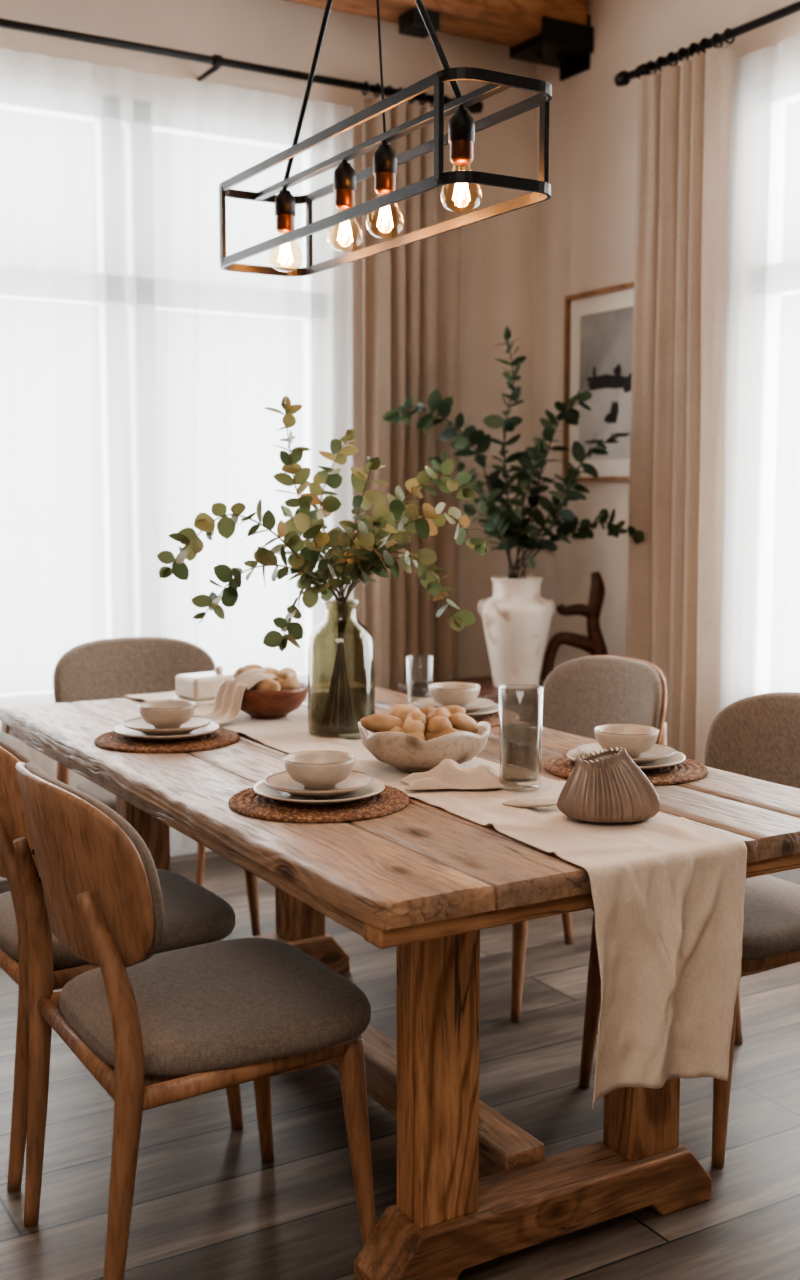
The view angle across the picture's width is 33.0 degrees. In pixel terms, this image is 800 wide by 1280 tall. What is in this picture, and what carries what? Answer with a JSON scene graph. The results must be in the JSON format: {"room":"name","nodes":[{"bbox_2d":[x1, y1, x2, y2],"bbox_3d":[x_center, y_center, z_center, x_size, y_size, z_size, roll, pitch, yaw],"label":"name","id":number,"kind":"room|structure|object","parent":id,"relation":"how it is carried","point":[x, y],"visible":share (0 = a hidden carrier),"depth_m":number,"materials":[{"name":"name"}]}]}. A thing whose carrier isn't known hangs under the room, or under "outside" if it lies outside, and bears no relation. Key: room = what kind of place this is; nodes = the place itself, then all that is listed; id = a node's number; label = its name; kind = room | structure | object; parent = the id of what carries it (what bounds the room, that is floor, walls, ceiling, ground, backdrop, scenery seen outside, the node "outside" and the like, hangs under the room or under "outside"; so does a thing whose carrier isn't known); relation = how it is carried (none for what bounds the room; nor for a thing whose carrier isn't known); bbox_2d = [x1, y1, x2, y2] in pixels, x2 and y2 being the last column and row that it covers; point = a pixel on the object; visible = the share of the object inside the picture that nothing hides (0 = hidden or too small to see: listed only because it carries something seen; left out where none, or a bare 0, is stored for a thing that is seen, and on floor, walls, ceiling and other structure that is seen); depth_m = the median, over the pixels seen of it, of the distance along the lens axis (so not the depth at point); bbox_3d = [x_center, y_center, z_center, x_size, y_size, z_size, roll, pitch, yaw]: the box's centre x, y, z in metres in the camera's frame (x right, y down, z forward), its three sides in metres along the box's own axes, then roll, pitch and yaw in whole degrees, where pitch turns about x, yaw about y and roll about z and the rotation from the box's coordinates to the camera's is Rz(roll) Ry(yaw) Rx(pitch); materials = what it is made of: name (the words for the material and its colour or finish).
{"room":"dining room","nodes":[
{"label":"dining room","id":0,"kind":"room"},
{"bbox_2d":[0,0,332,128],"bbox_3d":[-1.295,-2.115,4.486,2.320,0.520,0.180,-3,7,-30],"label":"wall","id":1,"kind":"structure","parent":0,"point":[283,34],"depth_m":4.71,"materials":[{"name":"paint"}]},
{"bbox_2d":[0,79,327,149],"bbox_3d":[-1.284,-1.815,4.500,2.320,0.080,0.070,-3,7,-30],"label":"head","id":2,"kind":"object","parent":1,"relation":"attached to","point":[18,96],"visible":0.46,"depth_m":4.73},
{"bbox_2d":[0,18,482,112],"bbox_3d":[-1.158,-1.950,4.369,3.340,0.055,0.184,-3,7,-30],"label":"curtain rod","id":3,"kind":"object","parent":1,"relation":"attached to","point":[215,60],"visible":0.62,"depth_m":4.59,"materials":[{"name":"black metal"}]},
{"bbox_2d":[212,54,221,67],"bbox_3d":[-0.625,-1.976,4.605,0.024,0.042,0.042,-3,7,-30],"label":"curtain rod bracket","id":4,"kind":"object","parent":3,"relation":"on","point":[216,59],"depth_m":4.59,"materials":[{"name":"black metal"}]},
{"bbox_2d":[363,97,461,694],"bbox_3d":[0.042,-0.620,5.150,0.410,2.749,0.076,-3,7,-30],"label":"linen curtain","id":5,"kind":"object","parent":3,"relation":"hanging from","point":[412,291],"visible":0.6,"depth_m":5.11,"materials":[{"name":"beige fabric"}]},
{"bbox_2d":[0,851,799,1279],"bbox_3d":[-0.164,1.197,1.544,5.910,0.100,6.960,-3,7,-30],"label":"floor","id":6,"kind":"structure","parent":0,"point":[206,1205],"depth_m":2.71,"materials":[{"name":"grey wood"}]},
{"bbox_2d":[0,732,173,829],"bbox_3d":[-1.295,0.536,4.761,2.320,0.550,0.180,-3,7,-30],"label":"wall","id":7,"kind":"structure","parent":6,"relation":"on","point":[48,764],"depth_m":4.67,"materials":[{"name":"paint"}]},
{"bbox_2d":[0,672,330,707],"bbox_3d":[-1.284,0.224,4.712,2.320,0.080,0.070,-3,7,-30],"label":"rail","id":8,"kind":"object","parent":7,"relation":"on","point":[36,697],"visible":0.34,"depth_m":4.68,"materials":[{"name":"paint"}]},
{"bbox_2d":[95,94,131,638],"bbox_3d":[-1.009,-0.812,4.767,0.075,2.130,0.070,-3,7,-30],"label":"mullion","id":9,"kind":"object","parent":8,"relation":"attached to","point":[108,131],"visible":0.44,"depth_m":4.73,"materials":[{"name":"paint"}]},
{"bbox_2d":[126,99,161,636],"bbox_3d":[-0.914,-0.818,4.823,0.075,2.130,0.070,-3,7,-30],"label":"mullion","id":10,"kind":"object","parent":8,"relation":"attached to","point":[139,147],"visible":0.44,"depth_m":4.79,"materials":[{"name":"paint"}]},
{"bbox_2d":[0,740,242,1191],"bbox_3d":[-0.652,0.579,2.812,0.545,0.869,0.532,-4,7,-32],"label":"dining chair","id":11,"kind":"object","parent":6,"relation":"on","point":[194,915],"visible":0.35,"depth_m":2.56,"materials":[{"name":"wood"}]},
{"bbox_2d":[0,869,234,967],"bbox_3d":[-0.621,0.572,2.832,0.470,0.060,0.480,-4,7,-32],"label":"seat cushion","id":12,"kind":"object","parent":11,"relation":"on","point":[194,915],"depth_m":2.72,"materials":[{"name":"fabric"}]},
{"bbox_2d":[53,636,260,935],"bbox_3d":[-0.730,0.447,4.086,0.532,0.869,0.545,-3,7,-30],"label":"dining chair","id":13,"kind":"object","parent":6,"relation":"on","point":[111,668],"visible":0.25,"depth_m":4.20,"materials":[{"name":"fabric"}]},
{"bbox_2d":[77,778,115,811],"bbox_3d":[-0.711,0.445,4.053,0.480,0.060,0.470,-3,7,-30],"label":"seat cushion","id":14,"kind":"object","parent":13,"relation":"on","point":[86,786],"depth_m":3.90,"materials":[{"name":"fabric"}]},
{"bbox_2d":[13,762,375,1279],"bbox_3d":[-0.360,0.630,2.323,0.545,0.869,0.532,-3,7,-30],"label":"dining chair","id":15,"kind":"object","parent":6,"relation":"on","point":[154,1030],"visible":1,"depth_m":2.17,"materials":[{"name":"wood"}]},
{"bbox_2d":[59,938,370,1076],"bbox_3d":[-0.328,0.623,2.342,0.470,0.060,0.480,-3,7,-30],"label":"seat cushion","id":16,"kind":"object","parent":15,"relation":"on","point":[240,1007],"depth_m":2.23,"materials":[{"name":"fabric"}]},
{"bbox_2d":[0,681,799,1279],"bbox_3d":[-0.091,0.615,2.979,1.055,0.761,2.034,-3,7,-30],"label":"dining table","id":17,"kind":"object","parent":6,"relation":"on","point":[422,879],"visible":0.46,"depth_m":2.26,"materials":[{"name":"brown wood"}]},
{"bbox_2d":[94,700,239,752],"bbox_3d":[-0.525,0.184,3.045,0.326,0.081,0.326,3,7,27],"label":"place setting","id":18,"kind":"object","parent":17,"relation":"on","point":[163,726],"visible":1,"depth_m":3.00,"materials":[{"name":"ceramic"}]},
{"bbox_2d":[138,700,195,728],"bbox_3d":[-0.525,0.171,3.044,0.128,0.053,0.128,-4,7,-34],"label":"soup bowl","id":19,"kind":"object","parent":18,"relation":"on","point":[158,714],"depth_m":3.01,"materials":[{"name":"ceramic"}]},
{"bbox_2d":[228,750,409,822],"bbox_3d":[-0.144,0.249,2.420,0.326,0.081,0.326,-1,6,-7],"label":"place setting","id":20,"kind":"object","parent":17,"relation":"on","point":[316,786],"visible":1,"depth_m":2.37,"materials":[{"name":"ceramic"}]},
{"bbox_2d":[284,751,354,788],"bbox_3d":[-0.144,0.236,2.418,0.128,0.053,0.128,-5,7,-38],"label":"soup bowl","id":21,"kind":"object","parent":20,"relation":"on","point":[306,769],"depth_m":2.39,"materials":[{"name":"ceramic"}]},
{"bbox_2d":[407,655,433,702],"bbox_3d":[0.054,0.105,3.613,0.073,0.122,0.073,-3,7,-30],"label":"water glass","id":22,"kind":"object","parent":17,"relation":"on","point":[413,655],"visible":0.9,"depth_m":3.61,"materials":[{"name":"clear glass"}]},
{"bbox_2d":[123,691,746,1108],"bbox_3d":[-0.096,0.410,2.945,0.363,0.376,2.135,-3,7,-30],"label":"table runner","id":23,"kind":"object","parent":17,"relation":"on","point":[668,892],"visible":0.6,"depth_m":2.09,"materials":[{"name":"fabric"}]},
{"bbox_2d":[168,666,236,706],"bbox_3d":[-0.483,0.116,3.600,0.240,0.093,0.130,-5,8,-39],"label":"butter dish","id":24,"kind":"object","parent":23,"relation":"on","point":[201,688],"visible":0.55,"depth_m":3.53,"materials":[{"name":"ceramic"}]},
{"bbox_2d":[168,696,214,706],"bbox_3d":[-0.483,0.155,3.604,0.240,0.014,0.130,-5,8,-39],"label":"tray","id":25,"kind":"object","parent":24,"relation":"on","point":[199,700],"depth_m":3.51,"materials":[{"name":"ceramic"}]},
{"bbox_2d":[193,664,307,723],"bbox_3d":[-0.379,0.130,3.312,0.323,0.125,0.201,-3,7,-30],"label":"bread bowl","id":26,"kind":"object","parent":23,"relation":"on","point":[255,690],"visible":0.98,"depth_m":3.28,"materials":[{"name":"brown wood"}]},
{"bbox_2d":[157,396,487,738],"bbox_3d":[-0.162,-0.167,3.062,0.727,0.767,0.431,1,6,6],"label":"vase","id":27,"kind":"object","parent":23,"relation":"on","point":[372,552],"visible":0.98,"depth_m":3.01,"materials":[{"name":"green glass"}]},
{"bbox_2d":[358,704,489,772],"bbox_3d":[0.047,0.193,2.703,0.264,0.125,0.264,-3,7,-30],"label":"bread bowl","id":28,"kind":"object","parent":23,"relation":"on","point":[408,738],"visible":0.96,"depth_m":2.63,"materials":[{"name":"ceramic"}]},
{"bbox_2d":[400,759,521,790],"bbox_3d":[0.118,0.247,2.528,0.229,0.050,0.092,-1,6,-5],"label":"linen napkin","id":29,"kind":"object","parent":23,"relation":"on","point":[448,774],"visible":0.91,"depth_m":2.50,"materials":[{"name":"beige fabric"}]},
{"bbox_2d":[499,684,542,789],"bbox_3d":[0.224,0.181,2.509,0.083,0.189,0.083,-3,7,-30],"label":"water glass","id":30,"kind":"object","parent":23,"relation":"on","point":[500,707],"visible":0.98,"depth_m":2.50,"materials":[{"name":"clear glass"}]},
{"bbox_2d":[502,799,557,806],"bbox_3d":[0.233,0.283,2.346,0.110,0.010,0.052,0,6,-5],"label":"spoon rest","id":31,"kind":"object","parent":23,"relation":"on","point":[514,802],"visible":0.9,"depth_m":2.33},
{"bbox_2d":[557,747,660,822],"bbox_3d":[0.352,0.240,2.270,0.175,0.114,0.130,0,6,0],"label":"vessel","id":32,"kind":"object","parent":23,"relation":"on","point":[609,786],"visible":1,"depth_m":2.23,"materials":[{"name":"brown ceramic"}]},
{"bbox_2d":[408,682,519,726],"bbox_3d":[0.135,0.153,3.351,0.326,0.081,0.326,-1,6,-7],"label":"place setting","id":33,"kind":"object","parent":17,"relation":"on","point":[463,694],"visible":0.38,"depth_m":3.32,"materials":[{"name":"ceramic"}]},
{"bbox_2d":[429,682,479,706],"bbox_3d":[0.135,0.139,3.350,0.128,0.053,0.128,-4,7,-32],"label":"soup bowl","id":34,"kind":"object","parent":33,"relation":"on","point":[463,694],"depth_m":3.31,"materials":[{"name":"ceramic"}]},
{"bbox_2d":[544,724,708,784],"bbox_3d":[0.455,0.219,2.713,0.326,0.081,0.326,-1,6,-8],"label":"place setting","id":35,"kind":"object","parent":17,"relation":"on","point":[661,764],"visible":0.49,"depth_m":2.68,"materials":[{"name":"ceramic"}]},
{"bbox_2d":[594,724,658,757],"bbox_3d":[0.455,0.205,2.712,0.128,0.053,0.128,6,8,44],"label":"soup bowl","id":36,"kind":"object","parent":35,"relation":"on","point":[638,741],"depth_m":2.68,"materials":[{"name":"ceramic"}]},
{"bbox_2d":[398,672,543,725],"bbox_3d":[0.446,0.469,5.072,0.800,0.620,0.442,-3,7,-30],"label":"console table","id":37,"kind":"object","parent":6,"relation":"on","point":[525,704],"visible":0.04,"depth_m":4.84,"materials":[{"name":"brown wood"}]},
{"bbox_2d":[383,326,644,687],"bbox_3d":[0.406,-0.475,4.853,0.928,1.302,0.357,-1,6,-6],"label":"vase","id":38,"kind":"object","parent":37,"relation":"on","point":[516,619],"visible":0.98,"depth_m":4.85,"materials":[{"name":"white ceramic"}]},
{"bbox_2d":[542,571,607,680],"bbox_3d":[0.656,-0.047,5.039,0.246,0.418,0.074,0,6,-3],"label":"wooden sculpture","id":39,"kind":"object","parent":37,"relation":"on","point":[594,644],"visible":0.79,"depth_m":5.03,"materials":[{"name":"brown wood"}]},
{"bbox_2d":[510,655,666,1021],"bbox_3d":[0.398,0.494,3.636,0.545,0.869,0.532,-3,7,-28],"label":"dining chair","id":40,"kind":"object","parent":6,"relation":"on","point":[580,695],"visible":0.3,"depth_m":3.72,"materials":[{"name":"fabric"}]},
{"bbox_2d":[579,692,799,1168],"bbox_3d":[0.722,0.570,2.902,0.545,0.869,0.532,-3,7,-30],"label":"dining chair","id":41,"kind":"object","parent":6,"relation":"on","point":[756,736],"visible":0.4,"depth_m":2.99,"materials":[{"name":"fabric"}]},
{"bbox_2d":[766,868,799,884],"bbox_3d":[2.224,0.953,2.922,0.018,0.100,6.582,-3,7,-30],"label":"baseboard","id":42,"kind":"structure","parent":6,"relation":"on","point":[793,875],"depth_m":4.47,"materials":[{"name":"paint"}]},
{"bbox_2d":[328,10,536,683],"bbox_3d":[0.183,-0.872,5.490,1.110,3.200,0.180,-3,7,-30],"label":"wall","id":43,"kind":"structure","parent":0,"point":[498,252],"depth_m":5.39,"materials":[{"name":"paint"}]},
{"bbox_2d":[302,127,330,682],"bbox_3d":[-0.320,-0.854,5.171,0.080,2.130,0.070,-3,7,-30],"label":"window frame","id":44,"kind":"structure","parent":43,"relation":"attached to","point":[316,377],"depth_m":5.13,"materials":[{"name":"paint"}]},
{"bbox_2d":[531,0,754,711],"bbox_3d":[0.929,-0.836,5.142,0.180,3.200,1.180,-3,7,-30],"label":"wall","id":45,"kind":"structure","parent":0,"point":[585,232],"depth_m":5.12,"materials":[{"name":"paint"}]},
{"bbox_2d":[559,15,590,80],"bbox_3d":[0.677,-2.292,5.227,0.014,0.200,0.180,-3,7,-30],"label":"wall plate","id":46,"kind":"object","parent":45,"relation":"attached to","point":[581,64],"visible":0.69,"depth_m":5.22,"materials":[{"name":"black metal"}]},
{"bbox_2d":[563,282,633,481],"bbox_3d":[0.798,-0.972,5.144,0.030,0.730,0.530,-3,7,-30],"label":"framed art","id":47,"kind":"object","parent":45,"relation":"attached to","point":[598,333],"visible":0.66,"depth_m":5.18,"materials":[{"name":"white paper"}]},
{"bbox_2d":[579,306,633,459],"bbox_3d":[0.800,-0.972,5.145,0.002,0.560,0.370,-3,7,-30],"label":"print","id":48,"kind":"object","parent":47,"relation":"attached to","point":[605,332],"depth_m":5.16},
{"bbox_2d":[739,78,785,699],"bbox_3d":[1.231,-0.793,4.591,0.070,2.130,0.080,-3,7,-30],"label":"window frame","id":49,"kind":"structure","parent":45,"relation":"attached to","point":[769,118],"depth_m":4.56,"materials":[{"name":"paint"}]},
{"bbox_2d":[747,0,799,83],"bbox_3d":[1.766,-2.022,3.590,0.180,0.520,2.120,-3,7,-30],"label":"wall","id":50,"kind":"structure","parent":0,"point":[773,49],"depth_m":4.38,"materials":[{"name":"paint"}]},
{"bbox_2d":[614,1,799,86],"bbox_3d":[1.555,-1.873,3.620,0.164,0.055,2.880,-3,7,-30],"label":"curtain rod","id":51,"kind":"object","parent":50,"relation":"attached to","point":[623,78],"visible":0.91,"depth_m":4.43,"materials":[{"name":"black metal"}]},
{"bbox_2d":[637,63,648,75],"bbox_3d":[0.849,-1.987,4.704,0.042,0.042,0.024,-3,7,-30],"label":"curtain ring","id":52,"kind":"object","parent":51,"relation":"on","point":[641,70],"depth_m":4.69,"materials":[{"name":"black metal"}]},
{"bbox_2d":[626,47,734,764],"bbox_3d":[0.949,-0.572,4.684,0.091,2.749,0.484,-3,7,-30],"label":"linen curtain","id":53,"kind":"object","parent":51,"relation":"hanging from","point":[677,470],"visible":0.73,"depth_m":4.61,"materials":[{"name":"beige fabric"}]},
{"bbox_2d":[754,68,799,106],"bbox_3d":[1.749,-1.722,3.611,0.070,0.080,2.120,-3,7,-30],"label":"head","id":54,"kind":"object","parent":50,"relation":"attached to","point":[785,88],"visible":0.63,"depth_m":4.39},
{"bbox_3d":[-0.164,-2.085,1.203,5.910,0.100,6.960,-3,7,-30],"label":"ceiling","id":55,"kind":"structure","parent":0,"visible":0},
{"bbox_2d":[219,0,551,276],"bbox_3d":[-0.075,-1.500,2.717,0.234,1.377,1.047,-3,7,-30],"label":"pendant light","id":56,"kind":"object","parent":55,"relation":"hanging from","point":[463,128],"visible":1,"depth_m":2.67,"materials":[{"name":"black metal"}]},
{"bbox_2d":[275,190,295,233],"bbox_3d":[-0.263,-0.982,3.091,0.048,0.092,0.048,-3,7,-30],"label":"socket","id":57,"kind":"object","parent":56,"relation":"attached to","point":[285,204],"depth_m":3.07,"materials":[{"name":"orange metal"}]},
{"bbox_2d":[333,162,355,209],"bbox_3d":[-0.116,-0.956,2.842,0.048,0.092,0.048,-3,7,-30],"label":"socket","id":58,"kind":"object","parent":56,"relation":"attached to","point":[344,178],"depth_m":2.83,"materials":[{"name":"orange metal"}]},
{"bbox_2d":[373,144,396,194],"bbox_3d":[-0.030,-0.941,2.697,0.048,0.092,0.048,-3,7,-30],"label":"socket","id":59,"kind":"object","parent":56,"relation":"attached to","point":[384,158],"depth_m":2.68,"materials":[{"name":"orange metal"}]},
{"bbox_2d":[448,109,474,165],"bbox_3d":[0.112,-0.916,2.457,0.048,0.092,0.048,-3,7,-30],"label":"socket","id":60,"kind":"object","parent":56,"relation":"attached to","point":[461,136],"depth_m":2.44,"materials":[{"name":"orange metal"}]},
{"bbox_2d":[285,0,587,46],"bbox_3d":[-1.712,-2.219,3.820,5.520,0.165,0.200,-3,7,-30],"label":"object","id":61,"kind":"structure","parent":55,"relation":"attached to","point":[510,23],"depth_m":4.94,"materials":[{"name":"brown wood"}]},
{"bbox_2d":[399,7,439,38],"bbox_3d":[0.068,-2.211,4.834,0.110,0.064,0.110,-3,7,-30],"label":"block","id":62,"kind":"object","parent":61,"relation":"attached to","point":[411,23],"visible":0.9,"depth_m":4.80,"materials":[{"name":"black metal"}]},
{"bbox_2d":[509,16,593,67],"bbox_3d":[0.580,-2.289,5.170,0.239,0.095,0.224,-3,7,-30],"label":"plate","id":63,"kind":"object","parent":61,"relation":"attached to","point":[571,41],"visible":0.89,"depth_m":5.10,"materials":[{"name":"black metal"}]},
{"bbox_2d":[535,52,541,59],"bbox_3d":[0.529,-2.231,5.145,0.026,0.025,0.026,-1,6,-8],"label":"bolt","id":64,"kind":"object","parent":63,"relation":"attached to","point":[538,55],"visible":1,"depth_m":5.14,"materials":[{"name":"black metal"}]},
{"bbox_2d":[556,56,562,63],"bbox_3d":[0.615,-2.236,5.196,0.026,0.025,0.026,-1,6,-8],"label":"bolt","id":65,"kind":"object","parent":63,"relation":"attached to","point":[559,60],"visible":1,"depth_m":5.19,"materials":[{"name":"black metal"}]},
{"bbox_3d":[-3.363,-0.656,3.413,2.480,3.200,0.180,-3,7,-30],"label":"panel","id":66,"kind":"object","parent":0,"visible":0},
{"bbox_2d":[0,829,211,880],"bbox_3d":[-1.835,0.804,4.354,5.550,0.100,0.018,-3,7,-30],"label":"baseboard","id":67,"kind":"structure","parent":66,"relation":"attached to","point":[181,844],"depth_m":4.95,"materials":[{"name":"paint"}]},
{"bbox_3d":[-2.250,-0.736,4.040,0.080,2.130,0.070,-3,7,-30],"label":"door frame","id":68,"kind":"structure","parent":0,"visible":0},
{"bbox_2d":[0,265,328,319],"bbox_3d":[-1.284,-1.208,4.563,2.320,0.100,0.070,-3,7,-30],"label":"transom","id":69,"kind":"object","parent":68,"relation":"attached to","point":[16,282],"visible":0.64,"depth_m":4.78,"materials":[{"name":"paint"}]},
{"bbox_3d":[2.267,-0.612,2.842,0.070,2.130,0.080,-3,7,-30],"label":"door frame","id":70,"kind":"structure","parent":0,"visible":0},
{"bbox_2d":[749,258,799,295],"bbox_3d":[1.749,-1.115,3.674,0.070,0.100,2.120,-3,7,-30],"label":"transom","id":71,"kind":"object","parent":70,"relation":"attached to","point":[782,278],"visible":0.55,"depth_m":4.45,"materials":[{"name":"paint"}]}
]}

